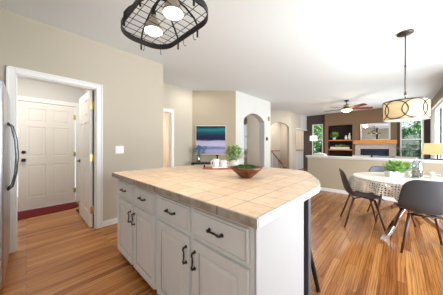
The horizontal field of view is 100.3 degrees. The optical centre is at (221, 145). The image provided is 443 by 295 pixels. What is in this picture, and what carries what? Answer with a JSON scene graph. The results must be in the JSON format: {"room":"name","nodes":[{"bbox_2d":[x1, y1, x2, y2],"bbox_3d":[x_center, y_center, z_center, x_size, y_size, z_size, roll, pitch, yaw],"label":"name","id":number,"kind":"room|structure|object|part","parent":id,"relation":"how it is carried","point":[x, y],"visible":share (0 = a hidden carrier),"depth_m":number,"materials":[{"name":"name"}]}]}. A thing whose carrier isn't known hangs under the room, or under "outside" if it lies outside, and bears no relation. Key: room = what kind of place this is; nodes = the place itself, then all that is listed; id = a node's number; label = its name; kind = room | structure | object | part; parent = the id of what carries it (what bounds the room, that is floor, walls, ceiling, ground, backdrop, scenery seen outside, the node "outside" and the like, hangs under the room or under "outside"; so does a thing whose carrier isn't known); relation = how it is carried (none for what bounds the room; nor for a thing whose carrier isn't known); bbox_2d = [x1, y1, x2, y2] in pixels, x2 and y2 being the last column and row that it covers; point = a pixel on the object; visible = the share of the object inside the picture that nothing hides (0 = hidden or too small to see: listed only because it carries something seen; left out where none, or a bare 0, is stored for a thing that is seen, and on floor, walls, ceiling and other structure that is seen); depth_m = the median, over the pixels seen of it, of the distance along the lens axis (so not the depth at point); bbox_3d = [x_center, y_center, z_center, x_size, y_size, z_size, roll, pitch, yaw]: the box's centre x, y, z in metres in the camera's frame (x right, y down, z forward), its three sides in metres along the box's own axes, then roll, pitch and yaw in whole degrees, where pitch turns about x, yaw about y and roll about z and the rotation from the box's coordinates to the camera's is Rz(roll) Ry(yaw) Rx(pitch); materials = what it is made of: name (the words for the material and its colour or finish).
{"room":"kitchen","nodes":[
{"label":"kitchen","id":0,"kind":"room"},
{"bbox_2d":[17,78,82,106],"bbox_3d":[-3.769,-0.150,3.466,0.120,2.740,1.900,0,0,43],"label":"wall","id":1,"kind":"structure","parent":0,"point":[25,87],"depth_m":3.69,"materials":[{"name":"white paint"}]},
{"bbox_2d":[18,101,75,210],"bbox_3d":[-3.430,0.193,3.686,0.107,2.030,0.840,0,0,43],"label":"door","id":2,"kind":"structure","parent":1,"relation":"in","point":[46,132],"depth_m":3.65,"materials":[{"name":"white paint"}]},
{"bbox_3d":[-3.460,0.143,3.705,0.034,1.640,0.545,0,0,44],"label":"raised panel","id":3,"kind":"part","parent":2,"relation":"part of","materials":[{"name":"white paint"}]},
{"bbox_2d":[17,96,78,201],"bbox_3d":[-3.450,0.155,3.694,0.030,2.130,1.030,0,0,43],"label":"trim","id":4,"kind":"structure","parent":1,"relation":"attached to","point":[22,98],"depth_m":4.00,"materials":[{"name":"white paint"}]},
{"bbox_2d":[0,8,162,220],"bbox_3d":[-2.144,-0.150,2.462,0.120,2.740,2.920,0,0,43],"label":"wall","id":5,"kind":"structure","parent":0,"point":[132,84],"depth_m":2.84,"materials":[{"name":"beige paint"}]},
{"bbox_2d":[6,65,102,252],"bbox_3d":[-2.133,0.163,2.452,0.150,2.115,0.936,0,0,43],"label":"trim","id":6,"kind":"structure","parent":5,"relation":"attached to","point":[11,77],"depth_m":2.40,"materials":[{"name":"white paint"}]},
{"bbox_2d":[77,90,93,226],"bbox_3d":[-2.200,0.198,2.991,0.795,2.020,0.134,0,0,43],"label":"door","id":7,"kind":"structure","parent":5,"relation":"in","point":[86,102],"depth_m":2.85,"materials":[{"name":"white paint"}]},
{"bbox_3d":[-2.205,0.148,2.996,0.500,1.630,0.034,0,0,44],"label":"raised panel","id":8,"kind":"part","parent":7,"relation":"part of","materials":[{"name":"white paint"}]},
{"bbox_2d":[103,218,116,226],"bbox_3d":[-1.471,1.177,3.162,0.134,0.085,1.006,0,0,43],"label":"baseboard","id":9,"kind":"structure","parent":5,"relation":"attached to","point":[111,221],"depth_m":2.82,"materials":[{"name":"white paint"}]},
{"bbox_2d":[115,146,123,153],"bbox_3d":[-1.611,0.070,2.928,0.012,0.120,0.120,0,0,43],"label":"light switch","id":10,"kind":"object","parent":5,"relation":"attached to","point":[118,149],"visible":1,"depth_m":2.92,"materials":[{"name":"plastic"}]},
{"bbox_2d":[163,113,167,167],"bbox_3d":[-2.066,-0.150,5.537,2.220,2.740,3.210,0,0,43],"label":"wall","id":11,"kind":"structure","parent":0,"point":[165,115],"depth_m":6.91,"materials":[{"name":"beige paint"}]},
{"bbox_2d":[163,83,191,165],"bbox_3d":[-1.607,-0.150,4.393,0.120,2.740,2.180,0,0,43],"label":"wall","id":12,"kind":"structure","parent":0,"point":[178,99],"depth_m":4.89,"materials":[{"name":"beige paint"}]},
{"bbox_2d":[163,108,173,166],"bbox_3d":[-1.554,0.160,4.435,0.140,2.120,0.865,0,0,43],"label":"trim","id":13,"kind":"structure","parent":12,"relation":"attached to","point":[170,112],"depth_m":4.67,"materials":[{"name":"white paint"}]},
{"bbox_2d":[192,91,235,164],"bbox_3d":[-0.209,-0.150,5.200,1.210,2.740,0.120,0,0,0],"label":"wall","id":14,"kind":"structure","parent":0,"point":[208,107],"depth_m":5.14,"materials":[{"name":"beige paint"}]},
{"bbox_2d":[195,125,225,154],"bbox_3d":[-0.294,-0.145,5.121,0.850,0.810,0.036,0,0,0],"label":"painting","id":15,"kind":"object","parent":14,"relation":"attached to","point":[213,137],"visible":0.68,"depth_m":5.11,"materials":[{"name":"fabric"}]},
{"bbox_2d":[0,0,442,118],"bbox_3d":[0.396,-1.570,3.795,8.350,0.100,14.450,0,0,43],"label":"ceiling","id":16,"kind":"structure","parent":0,"point":[303,57],"depth_m":2.82,"materials":[{"name":"paint"}]},
{"bbox_2d":[121,0,207,54],"bbox_3d":[-0.459,-1.202,1.458,0.825,0.634,0.506,0,0,43],"label":"pot rack","id":17,"kind":"object","parent":16,"relation":"hanging from","point":[172,10],"visible":1,"depth_m":1.48,"materials":[{"name":"metal"}]},
{"bbox_3d":[-0.567,-0.942,1.545,0.141,0.020,0.141,0,0,44],"label":"bulb","id":18,"kind":"part","parent":17,"relation":"part of","materials":[{"name":"white glass"}]},
{"bbox_3d":[-0.350,-0.942,1.338,0.141,0.020,0.141,0,0,44],"label":"bulb","id":19,"kind":"part","parent":17,"relation":"part of","materials":[{"name":"white glass"}]},
{"bbox_2d":[324,100,372,112],"bbox_3d":[4.199,-1.317,6.274,1.427,0.404,1.444,0,0,43],"label":"ceiling fan","id":20,"kind":"object","parent":16,"relation":"hanging from","point":[346,108],"visible":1,"depth_m":6.12,"materials":[{"name":"brown metal"}]},
{"bbox_3d":[4.252,-1.229,5.770,0.156,0.047,0.600,0,0,-5],"label":"blade","id":21,"kind":"part","parent":20,"relation":"part of","materials":[{"name":"brown wood"}]},
{"bbox_3d":[4.663,-1.229,6.122,0.600,0.047,0.156,0,0,13],"label":"blade","id":22,"kind":"part","parent":20,"relation":"part of","materials":[{"name":"brown wood"}]},
{"bbox_2d":[382,29,430,121],"bbox_3d":[2.481,-0.929,2.498,0.469,1.180,0.469,0,0,43],"label":"drum pendant","id":23,"kind":"object","parent":16,"relation":"hanging from","point":[405,109],"visible":1,"depth_m":2.38,"materials":[{"name":"beige fabric"}]},
{"bbox_3d":[2.481,-1.075,2.498,0.026,0.830,0.025,0,0,44],"label":"stem","id":24,"kind":"part","parent":23,"relation":"part of","materials":[{"name":"brown metal"}]},
{"bbox_2d":[387,118,424,120],"bbox_3d":[2.481,-0.357,2.498,0.436,0.004,0.436,0,0,44],"label":"diffuser","id":25,"kind":"object","parent":23,"relation":"attached to","point":[388,119],"depth_m":2.54,"materials":[{"name":"white glass"}]},
{"bbox_3d":[2.481,-0.467,2.498,0.448,0.243,0.448,0,0,44],"label":"lamp shade","id":26,"kind":"part","parent":23,"relation":"part of","materials":[{"name":"fabric"}]},
{"bbox_2d":[0,166,442,294],"bbox_3d":[0.947,1.270,4.375,8.350,0.100,12.850,0,0,43],"label":"floor","id":27,"kind":"structure","parent":0,"point":[57,253],"depth_m":2.03,"materials":[{"name":"brown wood"}]},
{"bbox_2d":[0,79,18,288],"bbox_3d":[-2.307,0.345,1.492,0.870,1.750,0.908,0,0,43],"label":"refrigerator","id":28,"kind":"object","parent":27,"relation":"on","point":[5,125],"visible":1,"depth_m":1.60,"materials":[{"name":"metal"}]},
{"bbox_3d":[-1.913,0.307,1.588,0.431,1.665,0.080,0,0,44],"label":"door","id":29,"kind":"part","parent":28,"relation":"part of","materials":[{"name":"metal"}]},
{"bbox_3d":[-2.231,0.307,1.890,0.431,1.665,0.080,0,0,44],"label":"door","id":30,"kind":"part","parent":28,"relation":"part of","materials":[{"name":"metal"}]},
{"bbox_3d":[-1.986,0.105,1.757,0.024,0.646,0.082,0,0,44],"label":"door handle","id":31,"kind":"part","parent":28,"relation":"part of","materials":[{"name":"silver metal"}]},
{"bbox_2d":[17,202,78,219],"bbox_3d":[-3.283,1.214,3.412,0.540,0.012,1.030,0,0,43],"label":"door mat","id":32,"kind":"object","parent":27,"relation":"on","point":[25,214],"visible":0.76,"depth_m":3.43,"materials":[{"name":"red fabric"}]},
{"bbox_2d":[117,179,157,289],"bbox_3d":[-0.651,0.789,1.989,0.908,0.862,0.655,0,0,43],"label":"base cabinet","id":33,"kind":"object","parent":27,"relation":"on","point":[137,217],"visible":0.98,"depth_m":1.68,"materials":[{"name":"paint"}]},
{"bbox_3d":[-1.009,0.471,1.937,0.416,0.167,0.022,0,0,44],"label":"drawer","id":34,"kind":"part","parent":33,"relation":"part of","materials":[{"name":"paint"}]},
{"bbox_3d":[-1.008,0.869,1.938,0.416,0.578,0.021,0,0,44],"label":"door","id":35,"kind":"part","parent":33,"relation":"part of","materials":[{"name":"paint"}]},
{"bbox_3d":[-0.684,0.471,1.629,0.416,0.167,0.022,0,0,44],"label":"drawer","id":36,"kind":"part","parent":33,"relation":"part of","materials":[{"name":"paint"}]},
{"bbox_3d":[-0.683,0.869,1.629,0.416,0.578,0.021,0,0,44],"label":"door","id":37,"kind":"part","parent":33,"relation":"part of","materials":[{"name":"paint"}]},
{"bbox_2d":[191,162,212,164],"bbox_3d":[-0.399,0.838,4.931,0.770,0.765,0.300,0,0,0],"label":"console table","id":38,"kind":"object","parent":27,"relation":"on","point":[192,163],"visible":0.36,"depth_m":4.79,"materials":[{"name":"black wood"}]},
{"bbox_2d":[190,145,206,162],"bbox_3d":[-0.610,0.222,4.929,0.537,0.464,0.258,0,0,16],"label":"flower vase","id":39,"kind":"object","parent":38,"relation":"on","point":[198,146],"visible":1,"depth_m":4.91,"materials":[{"name":"clear glass"}]},
{"bbox_2d":[157,194,303,294],"bbox_3d":[0.014,0.789,1.358,0.920,0.862,0.655,0,0,43],"label":"base cabinet","id":40,"kind":"object","parent":27,"relation":"on","point":[200,252],"visible":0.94,"depth_m":1.06,"materials":[{"name":"paint"}]},
{"bbox_3d":[-0.349,0.471,1.311,0.416,0.167,0.022,0,0,44],"label":"drawer","id":41,"kind":"part","parent":40,"relation":"part of","materials":[{"name":"paint"}]},
{"bbox_3d":[-0.348,0.869,1.311,0.416,0.578,0.021,0,0,44],"label":"door","id":42,"kind":"part","parent":40,"relation":"part of","materials":[{"name":"paint"}]},
{"bbox_3d":[-0.236,0.695,1.168,0.022,0.121,0.033,0,0,44],"label":"door handle","id":43,"kind":"part","parent":40,"relation":"part of","materials":[{"name":"brown metal"}]},
{"bbox_3d":[-0.172,0.695,1.107,0.022,0.121,0.033,0,0,44],"label":"door handle","id":44,"kind":"part","parent":40,"relation":"part of","materials":[{"name":"brown metal"}]},
{"bbox_3d":[-0.042,0.468,0.983,0.118,0.021,0.033,0,0,44],"label":"drawer handle","id":45,"kind":"part","parent":40,"relation":"part of","materials":[{"name":"brown metal"}]},
{"bbox_2d":[112,164,319,229],"bbox_3d":[0.030,0.331,2.046,1.926,0.046,1.681,0,0,43],"label":"countertop","id":46,"kind":"structure","parent":40,"relation":"on","point":[254,202],"depth_m":1.33,"materials":[{"name":"beige tile"}]},
{"bbox_2d":[203,164,239,168],"bbox_3d":[0.006,0.284,2.476,0.500,0.051,0.210,0,0,0],"label":"serving tray","id":47,"kind":"object","parent":46,"relation":"on","point":[204,167],"visible":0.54,"depth_m":2.37,"materials":[{"name":"brown wood"}]},
{"bbox_2d":[225,144,243,165],"bbox_3d":[0.167,0.135,2.493,0.300,0.319,0.282,0,0,43],"label":"potted plant","id":48,"kind":"object","parent":47,"relation":"on","point":[235,161],"visible":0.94,"depth_m":2.45,"materials":[{"name":"green plant"}]},
{"bbox_3d":[0.171,0.244,2.497,0.134,0.100,0.134,0,0,44],"label":"pot","id":49,"kind":"part","parent":48,"relation":"part of","materials":[{"name":"white ceramic"}]},
{"bbox_3d":[-0.024,0.289,2.456,0.200,0.011,0.140,0,0,-9],"label":"folded napkin","id":50,"kind":"object","parent":47,"relation":"on","visible":0},
{"bbox_2d":[211,159,219,166],"bbox_3d":[-0.075,0.234,2.465,0.094,0.100,0.118,0,0,31],"label":"mug","id":51,"kind":"object","parent":50,"relation":"on","point":[216,162],"visible":1,"depth_m":2.44,"materials":[{"name":"white ceramic"}]},
{"bbox_2d":[220,160,227,166],"bbox_3d":[0.037,0.241,2.455,0.108,0.085,0.086,0,0,5],"label":"mug","id":52,"kind":"object","parent":50,"relation":"on","point":[223,163],"visible":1,"depth_m":2.42,"materials":[{"name":"white ceramic"}]},
{"bbox_2d":[230,163,262,177],"bbox_3d":[0.240,0.242,1.785,0.316,0.134,0.316,0,0,43],"label":"wooden bowl","id":53,"kind":"object","parent":46,"relation":"on","point":[246,170],"visible":1,"depth_m":1.71,"materials":[{"name":"brown wood"}]},
{"bbox_3d":[-0.024,0.471,1.002,0.416,0.167,0.022,0,0,44],"label":"drawer","id":54,"kind":"part","parent":40,"relation":"part of","materials":[{"name":"paint"}]},
{"bbox_3d":[-0.023,0.869,1.003,0.416,0.578,0.021,0,0,44],"label":"door","id":55,"kind":"part","parent":40,"relation":"part of","materials":[{"name":"paint"}]},
{"bbox_3d":[0.358,0.789,1.062,0.012,0.862,0.590,0,0,44],"label":"panel","id":56,"kind":"part","parent":40,"relation":"part of","materials":[{"name":"white paint"}]},
{"bbox_2d":[244,150,246,163],"bbox_3d":[1.231,0.738,9.723,0.300,0.965,1.200,0,0,43],"label":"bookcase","id":57,"kind":"object","parent":27,"relation":"on","point":[245,151],"visible":0.06,"depth_m":9.91,"materials":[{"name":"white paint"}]},
{"bbox_2d":[271,151,281,167],"bbox_3d":[2.661,0.746,8.869,0.574,0.948,0.060,0,0,-11],"label":"stair handrail","id":58,"kind":"object","parent":27,"relation":"on","point":[271,151],"visible":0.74,"depth_m":8.82,"materials":[{"name":"brown wood"}]},
{"bbox_2d":[304,198,310,294],"bbox_3d":[-0.039,0.789,1.966,1.827,0.862,0.138,0,0,43],"label":"support","id":59,"kind":"object","parent":27,"relation":"on","point":[307,204],"visible":0.04,"depth_m":1.36,"materials":[{"name":"black metal"}]},
{"bbox_2d":[310,136,316,153],"bbox_3d":[4.005,0.405,8.056,0.304,1.630,0.304,0,0,43],"label":"floor lamp","id":60,"kind":"object","parent":27,"relation":"on","point":[312,138],"visible":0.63,"depth_m":7.95,"materials":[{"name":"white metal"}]},
{"bbox_3d":[4.005,-0.300,8.056,0.304,0.220,0.304,0,0,44],"label":"lamp shade","id":61,"kind":"part","parent":60,"relation":"part of","materials":[{"name":"white fabric"}]},
{"bbox_2d":[311,250,320,292],"bbox_3d":[0.653,0.900,1.793,0.446,0.649,0.446,0,0,12],"label":"bar stool","id":62,"kind":"object","parent":27,"relation":"on","point":[313,268],"visible":0.12,"depth_m":1.56,"materials":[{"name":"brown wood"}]},
{"bbox_2d":[313,152,326,155],"bbox_3d":[3.701,0.735,6.607,0.740,0.970,0.860,0,0,-26],"label":"armchair","id":63,"kind":"object","parent":27,"relation":"on","point":[319,153],"visible":0.07,"depth_m":6.38,"materials":[{"name":"white fabric"}]},
{"bbox_2d":[339,168,385,231],"bbox_3d":[2.141,0.799,2.868,0.539,0.850,0.492,0,0,26],"label":"dining chair","id":64,"kind":"object","parent":27,"relation":"on","point":[371,196],"visible":0.98,"depth_m":2.79,"materials":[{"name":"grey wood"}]},
{"bbox_3d":[2.084,1.007,3.106,0.032,0.434,0.182,0,0,-24],"label":"leg","id":65,"kind":"part","parent":64,"relation":"part of","materials":[{"name":"brown wood"}]},
{"bbox_3d":[1.916,1.007,2.769,0.182,0.434,0.032,0,0,-13],"label":"leg","id":66,"kind":"part","parent":64,"relation":"part of","materials":[{"name":"brown wood"}]},
{"bbox_3d":[2.404,1.007,2.946,0.167,0.433,0.032,0,0,-18],"label":"leg","id":67,"kind":"part","parent":64,"relation":"part of","materials":[{"name":"brown wood"}]},
{"bbox_3d":[2.237,1.007,2.610,0.032,0.433,0.167,0,0,-19],"label":"leg","id":68,"kind":"part","parent":64,"relation":"part of","materials":[{"name":"brown wood"}]},
{"bbox_2d":[355,144,395,157],"bbox_3d":[6.384,0.583,7.707,1.310,1.275,0.170,0,0,43],"label":"fireplace","id":69,"kind":"object","parent":27,"relation":"on","point":[360,149],"visible":0.48,"depth_m":7.62,"materials":[{"name":"stone"}]},
{"bbox_3d":[6.333,0.420,7.669,0.790,0.400,0.005,0,0,44],"label":"insert glass","id":70,"kind":"part","parent":69,"relation":"part of","materials":[{"name":"black glass"}]},
{"bbox_3d":[6.328,0.415,7.664,0.910,0.530,0.030,0,0,44],"label":"insert frame","id":71,"kind":"part","parent":69,"relation":"part of","materials":[{"name":"black metal"}]},
{"bbox_2d":[367,166,415,226],"bbox_3d":[2.797,0.799,3.095,0.492,0.850,0.539,0,0,25],"label":"dining chair","id":72,"kind":"object","parent":27,"relation":"on","point":[373,168],"visible":0.23,"depth_m":3.28,"materials":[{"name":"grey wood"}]},
{"bbox_3d":[2.541,1.007,2.995,0.167,0.433,0.032,0,0,-20],"label":"leg","id":73,"kind":"part","parent":72,"relation":"part of","materials":[{"name":"brown wood"}]},
{"bbox_2d":[353,176,442,240],"bbox_3d":[2.619,0.845,2.643,1.200,0.750,1.200,0,0,43],"label":"dining table","id":74,"kind":"object","parent":27,"relation":"on","point":[390,229],"visible":0.23,"depth_m":2.51,"materials":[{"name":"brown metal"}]},
{"bbox_3d":[2.574,0.863,2.679,0.052,0.714,1.107,0,0,-22],"label":"leg","id":75,"kind":"part","parent":74,"relation":"part of","materials":[{"name":"silver metal"}]},
{"bbox_3d":[2.583,0.863,2.598,1.107,0.714,0.052,0,0,-22],"label":"leg","id":76,"kind":"part","parent":74,"relation":"part of","materials":[{"name":"silver metal"}]},
{"bbox_2d":[348,172,442,199],"bbox_3d":[2.619,0.580,2.643,1.372,0.227,1.386,0,0,43],"label":"tablecloth","id":77,"kind":"object","parent":74,"relation":"on","point":[379,177],"visible":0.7,"depth_m":2.52,"materials":[{"name":"beige fabric"}]},
{"bbox_2d":[381,159,410,176],"bbox_3d":[2.623,0.333,2.755,0.418,0.260,0.286,0,0,-1],"label":"planter box","id":78,"kind":"object","parent":77,"relation":"on","point":[397,171],"visible":0.99,"depth_m":2.71,"materials":[{"name":"white ceramic"}]},
{"bbox_2d":[411,160,422,178],"bbox_3d":[2.771,0.319,2.623,0.124,0.289,0.124,0,0,43],"label":"glass cloche","id":79,"kind":"object","parent":77,"relation":"on","point":[414,173],"visible":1,"depth_m":2.61,"materials":[{"name":"clear glass"}]},
{"bbox_2d":[424,172,440,177],"bbox_3d":[3.008,0.420,2.646,0.170,0.085,0.170,0,0,43],"label":"dish","id":80,"kind":"object","parent":77,"relation":"on","point":[431,174],"visible":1,"depth_m":2.63,"materials":[{"name":"white ceramic"}]},
{"bbox_3d":[2.654,0.863,2.688,1.107,0.714,0.052,0,0,-22],"label":"leg","id":81,"kind":"part","parent":74,"relation":"part of","materials":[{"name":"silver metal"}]},
{"bbox_3d":[2.664,0.863,2.608,1.030,0.714,0.494,0,0,44],"label":"leg","id":82,"kind":"part","parent":74,"relation":"part of","materials":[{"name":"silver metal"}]},
{"bbox_2d":[393,144,421,158],"bbox_3d":[6.814,0.583,6.768,0.813,1.274,0.756,0,0,43],"label":"palm plant","id":83,"kind":"object","parent":27,"relation":"on","point":[401,149],"visible":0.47,"depth_m":6.79,"materials":[{"name":"green plant"}]},
{"bbox_2d":[391,180,442,252],"bbox_3d":[2.357,0.799,2.165,0.492,0.850,0.539,0,0,31],"label":"dining chair","id":84,"kind":"object","parent":27,"relation":"on","point":[418,196],"visible":0.99,"depth_m":2.04,"materials":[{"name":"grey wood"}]},
{"bbox_3d":[2.303,1.007,2.435,0.032,0.433,0.167,0,0,-13],"label":"leg","id":85,"kind":"part","parent":84,"relation":"part of","materials":[{"name":"brown wood"}]},
{"bbox_3d":[2.115,1.007,2.130,0.182,0.434,0.032,0,0,-19],"label":"leg","id":86,"kind":"part","parent":84,"relation":"part of","materials":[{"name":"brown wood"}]},
{"bbox_3d":[2.372,0.800,2.188,0.292,0.017,0.268,0,0,32],"label":"seat frame","id":87,"kind":"part","parent":84,"relation":"part of","materials":[{"name":"metal"}]},
{"bbox_3d":[2.623,1.007,2.239,0.167,0.433,0.032,0,0,-14],"label":"leg","id":88,"kind":"part","parent":84,"relation":"part of","materials":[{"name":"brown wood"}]},
{"bbox_3d":[4.010,0.800,4.880,2.080,0.840,1.000,0,0,44],"label":"sofa","id":89,"kind":"object","parent":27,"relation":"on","visible":0},
{"bbox_2d":[352,155,370,156],"bbox_3d":[3.769,0.457,4.987,0.400,0.396,0.160,0,0,41],"label":"cushion","id":90,"kind":"object","parent":89,"relation":"on","point":[352,155],"visible":0.12,"depth_m":4.95,"materials":[{"name":"beige fabric"}]},
{"bbox_2d":[373,155,392,157],"bbox_3d":[4.087,0.457,4.686,0.160,0.396,0.400,0,0,-44],"label":"cushion","id":91,"kind":"object","parent":89,"relation":"on","point":[373,155],"visible":0.11,"depth_m":4.64,"materials":[{"name":"white fabric"}]},
{"bbox_2d":[395,156,418,158],"bbox_3d":[4.393,0.457,4.395,0.400,0.396,0.160,0,0,41],"label":"cushion","id":92,"kind":"object","parent":89,"relation":"on","point":[395,156],"visible":0.13,"depth_m":4.34,"materials":[{"name":"beige fabric"}]},
{"bbox_2d":[236,91,270,166],"bbox_3d":[0.995,-0.150,5.915,0.200,2.740,1.950,0,0,43],"label":"wall","id":93,"kind":"structure","parent":0,"point":[260,109],"depth_m":6.03,"materials":[{"name":"white paint"}]},
{"bbox_2d":[247,111,289,168],"bbox_3d":[2.102,-0.150,8.311,1.900,2.740,0.140,0,0,0],"label":"wall","id":94,"kind":"structure","parent":0,"point":[283,117],"depth_m":8.24,"materials":[{"name":"beige paint"}]},
{"bbox_2d":[271,123,279,149],"bbox_3d":[2.691,-0.150,10.026,0.100,2.740,2.250,0,0,43],"label":"wall","id":95,"kind":"structure","parent":0,"point":[275,128],"depth_m":10.28,"materials":[{"name":"beige paint"}]},
{"bbox_2d":[271,150,279,167],"bbox_3d":[2.600,0.735,9.032,0.500,0.970,0.120,0,0,0],"label":"wall","id":96,"kind":"structure","parent":0,"point":[276,164],"depth_m":8.99,"materials":[{"name":"white paint"}]},
{"bbox_2d":[287,111,306,169],"bbox_3d":[3.755,-0.150,9.071,0.160,2.740,2.170,0,0,43],"label":"wall","id":97,"kind":"structure","parent":0,"point":[294,117],"depth_m":8.52,"materials":[{"name":"beige paint"}]},
{"bbox_2d":[296,150,302,169],"bbox_3d":[3.830,0.745,9.338,0.080,0.950,1.380,0,0,43],"label":"wall","id":98,"kind":"structure","parent":0,"point":[299,154],"depth_m":9.44,"materials":[{"name":"white paint"}]},
{"bbox_2d":[280,114,429,168],"bbox_3d":[5.085,-0.150,9.208,7.300,2.740,0.120,0,0,43],"label":"wall","id":99,"kind":"structure","parent":0,"point":[317,119],"depth_m":9.68,"materials":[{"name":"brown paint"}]},
{"bbox_2d":[312,124,322,154],"bbox_3d":[4.886,-0.280,9.384,0.510,1.560,0.100,0,0,43],"label":"window","id":100,"kind":"structure","parent":99,"relation":"in","point":[315,124],"depth_m":9.40,"materials":[{"name":"white paint"}]},
{"bbox_2d":[400,120,423,158],"bbox_3d":[7.293,-0.230,7.100,0.635,1.800,0.100,0,0,43],"label":"window","id":101,"kind":"structure","parent":99,"relation":"in","point":[401,139],"depth_m":7.07,"materials":[{"name":"white paint"}]},
{"bbox_2d":[325,108,396,155],"bbox_3d":[5.997,-0.150,8.171,2.550,2.740,0.170,0,0,43],"label":"wall","id":102,"kind":"structure","parent":0,"point":[355,118],"depth_m":8.14,"materials":[{"name":"brown paint"}]},
{"bbox_2d":[328,124,351,156],"bbox_3d":[5.580,-0.005,8.670,1.040,1.890,0.300,0,0,43],"label":"wall niche","id":103,"kind":"object","parent":102,"relation":"in","point":[342,130],"visible":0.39,"depth_m":8.78,"materials":[{"name":"brown paint"}]},
{"bbox_2d":[353,140,396,143],"bbox_3d":[6.304,-0.135,7.645,1.380,0.155,0.170,0,0,43],"label":"mantel shelf","id":104,"kind":"object","parent":102,"relation":"attached to","point":[354,141],"visible":1,"depth_m":7.56,"materials":[{"name":"brown wood"}]},
{"bbox_2d":[360,122,389,139],"bbox_3d":[6.354,-0.564,7.668,0.960,0.700,0.032,0,0,43],"label":"wall mirror","id":105,"kind":"object","parent":104,"relation":"on","point":[372,131],"visible":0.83,"depth_m":7.65,"materials":[{"name":"silver glass"}]},
{"bbox_2d":[308,158,442,195],"bbox_3d":[3.469,0.786,4.353,2.720,0.868,0.110,0,0,43],"label":"wall","id":106,"kind":"structure","parent":0,"point":[326,171],"depth_m":4.70,"materials":[{"name":"beige paint"}]},
{"bbox_2d":[320,187,396,201],"bbox_3d":[3.466,1.177,4.360,2.734,0.085,0.144,0,0,43],"label":"baseboard","id":107,"kind":"structure","parent":106,"relation":"attached to","point":[321,188],"depth_m":4.67,"materials":[{"name":"white paint"}]},
{"bbox_2d":[306,155,442,163],"bbox_3d":[3.454,0.319,4.366,2.760,0.067,0.210,0,0,43],"label":"half wall cap","id":108,"kind":"object","parent":106,"relation":"on","point":[307,156],"visible":0.98,"depth_m":4.21,"materials":[{"name":"white paint"}]},
{"bbox_2d":[422,143,442,159],"bbox_3d":[4.234,0.122,3.626,0.413,0.325,0.183,0,0,43],"label":"table lamp","id":109,"kind":"object","parent":108,"relation":"on","point":[428,148],"visible":1,"depth_m":3.61,"materials":[{"name":"beige fabric"}]},
{"bbox_2d":[430,102,434,157],"bbox_3d":[6.054,-0.150,5.014,0.120,2.740,4.630,0,0,43],"label":"wall","id":110,"kind":"structure","parent":0,"point":[432,120],"depth_m":6.33,"materials":[{"name":"white paint"}]},
{"bbox_2d":[431,86,442,109],"bbox_3d":[5.782,-1.316,4.901,0.099,0.368,3.370,0,0,43],"label":"roman shade","id":111,"kind":"object","parent":110,"relation":"attached to","point":[438,97],"visible":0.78,"depth_m":5.11,"materials":[{"name":"fabric"}]},
{"bbox_2d":[435,100,442,158],"bbox_3d":[5.879,-0.230,4.830,0.100,2.000,3.300,0,0,43],"label":"window","id":112,"kind":"structure","parent":110,"relation":"in","point":[439,108],"depth_m":5.67,"materials":[{"name":"white paint"}]},
{"bbox_3d":[5.879,-0.230,4.830,0.008,1.880,3.180,0,0,44],"label":"pane","id":113,"kind":"part","parent":112,"relation":"part of","materials":[{"name":"clear glass"}]},
{"bbox_3d":[0.195,-0.150,9.445,0.120,2.740,6.530,0,0,44],"label":"wall","id":114,"kind":"structure","parent":0,"visible":0},
{"bbox_2d":[244,124,246,149],"bbox_3d":[1.193,-0.480,10.496,0.100,1.500,1.070,0,0,43],"label":"window","id":115,"kind":"structure","parent":114,"relation":"in","point":[245,125],"depth_m":10.71,"materials":[{"name":"glass"}]},
{"label":"outside","id":116,"kind":"structure","parent":0,"visible":0},
{"bbox_3d":[13.905,1.770,14.653,32.000,0.100,19.600,0,0,44],"label":"lawn","id":117,"kind":"structure","parent":116,"visible":0},
{"bbox_2d":[314,125,321,151],"bbox_3d":[6.878,-0.683,13.506,3.141,4.815,4.150,0,0,15],"label":"tree","id":118,"kind":"object","parent":117,"relation":"on","point":[318,132],"visible":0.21,"depth_m":12.75,"materials":[{"name":"green plant"}]},
{"bbox_2d":[314,142,321,152],"bbox_3d":[6.125,0.550,10.826,1.995,2.360,2.246,0,0,43],"label":"shrub","id":119,"kind":"object","parent":117,"relation":"on","point":[319,147],"visible":0.09,"depth_m":10.80,"materials":[{"name":"green plant"}]},
{"bbox_2d":[402,127,421,158],"bbox_3d":[8.556,0.438,8.420,2.164,2.581,2.319,0,0,-10],"label":"shrub","id":120,"kind":"object","parent":117,"relation":"on","point":[408,133],"visible":0.23,"depth_m":7.94,"materials":[{"name":"green plant"}]},
{"bbox_2d":[402,120,421,134],"bbox_3d":[11.058,-0.525,9.795,2.778,4.498,3.373,0,0,43],"label":"tree","id":121,"kind":"object","parent":117,"relation":"on","point":[417,125],"visible":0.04,"depth_m":10.07,"materials":[{"name":"green plant"}]},
{"bbox_3d":[5.553,-0.228,8.641,0.936,0.055,0.240,0,0,44],"label":"niche shelf","id":122,"kind":"object","parent":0,"visible":0},
{"bbox_2d":[330,132,338,139],"bbox_3d":[5.356,-0.468,8.811,0.488,0.425,0.488,0,0,43],"label":"shelf plant","id":123,"kind":"object","parent":122,"relation":"on","point":[333,134],"visible":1,"depth_m":8.74,"materials":[{"name":"green plant"}]},
{"bbox_3d":[5.553,0.207,8.641,0.936,0.055,0.240,0,0,44],"label":"niche shelf","id":124,"kind":"object","parent":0,"visible":0},
{"bbox_2d":[330,145,349,148],"bbox_3d":[5.532,0.067,8.642,0.768,0.225,0.209,0,0,43],"label":"planter","id":125,"kind":"object","parent":124,"relation":"on","point":[332,147],"visible":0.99,"depth_m":8.60,"materials":[{"name":"white ceramic"}]}
]}

